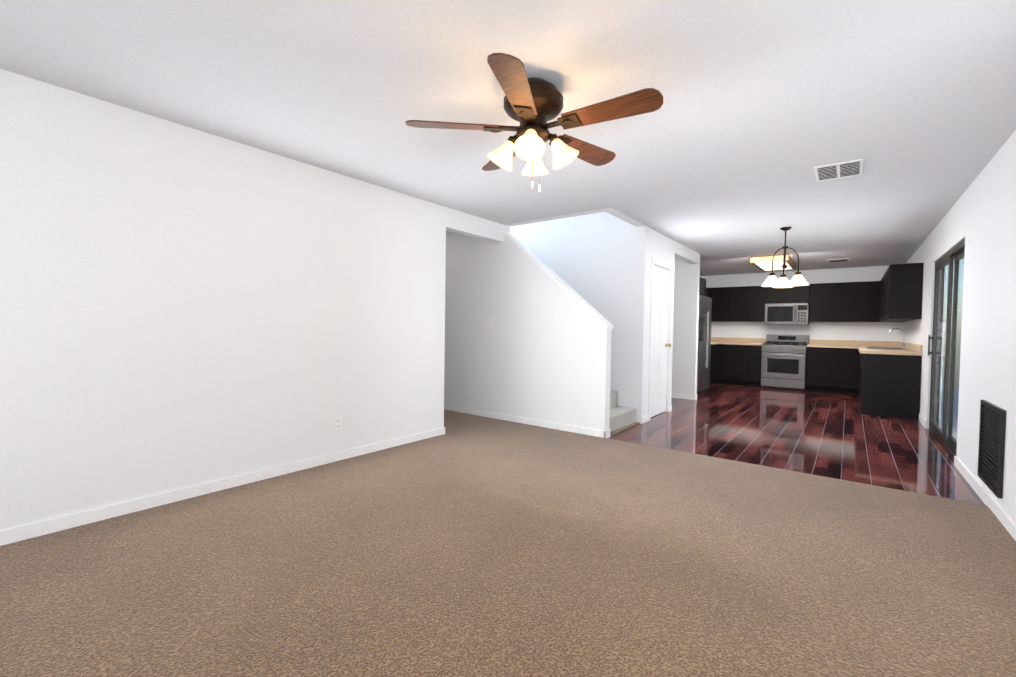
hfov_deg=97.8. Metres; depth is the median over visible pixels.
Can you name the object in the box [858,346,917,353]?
countertop
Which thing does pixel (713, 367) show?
base cabinet
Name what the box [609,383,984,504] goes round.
floor
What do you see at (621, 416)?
stairs
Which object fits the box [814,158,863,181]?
ceiling vent
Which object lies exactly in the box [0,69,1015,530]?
wall
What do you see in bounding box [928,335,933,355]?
handle
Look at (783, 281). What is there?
pendant chandelier
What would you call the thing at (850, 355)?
base cabinet
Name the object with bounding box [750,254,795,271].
ceiling light
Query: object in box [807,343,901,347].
countertop
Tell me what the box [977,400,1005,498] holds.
air vent
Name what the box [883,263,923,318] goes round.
upper cabinet
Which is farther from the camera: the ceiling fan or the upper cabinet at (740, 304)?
the upper cabinet at (740, 304)
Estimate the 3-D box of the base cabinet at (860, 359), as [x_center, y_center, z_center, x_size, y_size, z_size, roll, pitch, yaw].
[5.840,0.648,6.840,0.620,0.868,0.690,2,2,38]
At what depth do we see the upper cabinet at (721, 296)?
9.87 m
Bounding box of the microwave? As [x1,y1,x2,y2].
[765,303,808,324]
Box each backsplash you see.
[711,337,765,340]
[810,339,901,346]
[905,342,921,353]
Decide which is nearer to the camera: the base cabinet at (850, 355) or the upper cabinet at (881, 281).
the upper cabinet at (881, 281)
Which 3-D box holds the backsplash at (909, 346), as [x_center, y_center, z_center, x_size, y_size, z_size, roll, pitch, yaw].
[6.249,0.127,6.858,0.018,0.099,2.288,2,2,38]
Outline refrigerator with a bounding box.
[697,295,711,396]
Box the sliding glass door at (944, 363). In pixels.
[929,239,964,458]
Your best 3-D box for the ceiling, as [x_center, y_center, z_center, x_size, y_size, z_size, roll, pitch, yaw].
[1.215,-2.696,5.270,6.455,2.620,12.440,2,2,38]
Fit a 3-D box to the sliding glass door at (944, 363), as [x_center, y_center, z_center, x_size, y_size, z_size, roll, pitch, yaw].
[4.630,0.105,4.635,0.080,2.030,1.900,2,2,38]
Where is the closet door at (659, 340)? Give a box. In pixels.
[651,265,668,416]
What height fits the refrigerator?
1.775 m
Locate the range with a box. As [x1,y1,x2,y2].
[761,334,808,390]
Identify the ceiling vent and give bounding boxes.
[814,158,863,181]
[827,258,849,262]
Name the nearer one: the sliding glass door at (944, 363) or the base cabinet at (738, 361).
the sliding glass door at (944, 363)
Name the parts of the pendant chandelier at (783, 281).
lamp shade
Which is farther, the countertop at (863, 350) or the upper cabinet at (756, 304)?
the upper cabinet at (756, 304)
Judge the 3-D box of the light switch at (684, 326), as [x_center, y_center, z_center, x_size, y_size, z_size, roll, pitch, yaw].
[2.984,-0.196,7.492,0.070,0.116,0.015,2,2,38]
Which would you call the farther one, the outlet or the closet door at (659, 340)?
the closet door at (659, 340)
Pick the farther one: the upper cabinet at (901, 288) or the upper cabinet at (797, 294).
the upper cabinet at (797, 294)
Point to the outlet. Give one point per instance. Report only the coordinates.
(337, 423)
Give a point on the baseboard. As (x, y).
(136, 505)
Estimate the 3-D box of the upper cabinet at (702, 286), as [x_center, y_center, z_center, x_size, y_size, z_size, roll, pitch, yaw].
[3.167,-0.962,8.196,0.710,0.320,0.920,2,2,38]
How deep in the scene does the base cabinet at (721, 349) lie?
9.60 m
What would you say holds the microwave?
attached to the upper cabinet at (797, 294)
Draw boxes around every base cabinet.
[710,346,716,384]
[713,345,726,383]
[727,345,746,384]
[743,345,761,386]
[806,347,841,393]
[842,347,859,394]
[858,354,921,419]
[859,354,861,365]
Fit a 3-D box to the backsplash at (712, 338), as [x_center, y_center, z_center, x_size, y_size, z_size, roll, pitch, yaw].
[5.028,0.028,10.054,1.458,0.099,0.018,2,2,38]
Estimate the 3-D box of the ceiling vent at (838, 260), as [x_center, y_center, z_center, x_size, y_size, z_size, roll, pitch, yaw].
[5.830,-1.377,7.824,0.320,0.012,0.350,2,2,38]
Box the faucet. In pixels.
[889,328,905,348]
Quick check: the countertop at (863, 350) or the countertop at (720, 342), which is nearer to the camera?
the countertop at (863, 350)
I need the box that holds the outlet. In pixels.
[334,416,341,430]
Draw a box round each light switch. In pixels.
[430,316,434,326]
[682,323,686,329]
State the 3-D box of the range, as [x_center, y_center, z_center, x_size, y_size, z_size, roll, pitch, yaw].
[5.683,0.472,9.099,0.760,1.100,0.742,2,2,38]
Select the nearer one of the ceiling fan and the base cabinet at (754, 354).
the ceiling fan
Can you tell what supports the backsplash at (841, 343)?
attached to the wall
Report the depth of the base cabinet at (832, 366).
8.50 m
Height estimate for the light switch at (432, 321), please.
0.116 m
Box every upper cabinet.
[699,277,705,295]
[708,288,711,321]
[712,287,731,321]
[732,286,751,321]
[748,286,765,321]
[766,284,809,303]
[809,282,844,320]
[845,281,876,320]
[877,281,879,321]
[879,277,882,310]
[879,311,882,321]
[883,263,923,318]
[883,271,914,321]
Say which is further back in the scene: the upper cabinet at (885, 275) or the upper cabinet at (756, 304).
the upper cabinet at (756, 304)
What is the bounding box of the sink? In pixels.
[866,347,906,354]
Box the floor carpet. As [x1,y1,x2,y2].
[0,410,1015,676]
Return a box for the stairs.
[610,390,635,431]
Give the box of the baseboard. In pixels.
[0,231,1015,545]
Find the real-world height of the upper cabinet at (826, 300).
0.760 m
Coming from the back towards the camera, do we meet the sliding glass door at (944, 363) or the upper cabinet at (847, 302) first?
the upper cabinet at (847, 302)
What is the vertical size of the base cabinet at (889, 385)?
0.868 m
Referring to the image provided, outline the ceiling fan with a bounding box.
[405,53,662,191]
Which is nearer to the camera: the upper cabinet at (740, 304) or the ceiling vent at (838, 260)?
the ceiling vent at (838, 260)
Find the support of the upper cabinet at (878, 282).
attached to the wall
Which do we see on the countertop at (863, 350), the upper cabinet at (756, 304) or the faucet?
the faucet
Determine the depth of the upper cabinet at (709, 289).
10.00 m
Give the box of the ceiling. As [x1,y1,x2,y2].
[0,0,1015,275]
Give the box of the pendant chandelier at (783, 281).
[762,227,808,287]
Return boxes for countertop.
[711,341,765,344]
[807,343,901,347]
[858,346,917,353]
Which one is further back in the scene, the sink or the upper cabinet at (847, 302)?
the upper cabinet at (847, 302)
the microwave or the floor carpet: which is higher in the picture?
the microwave

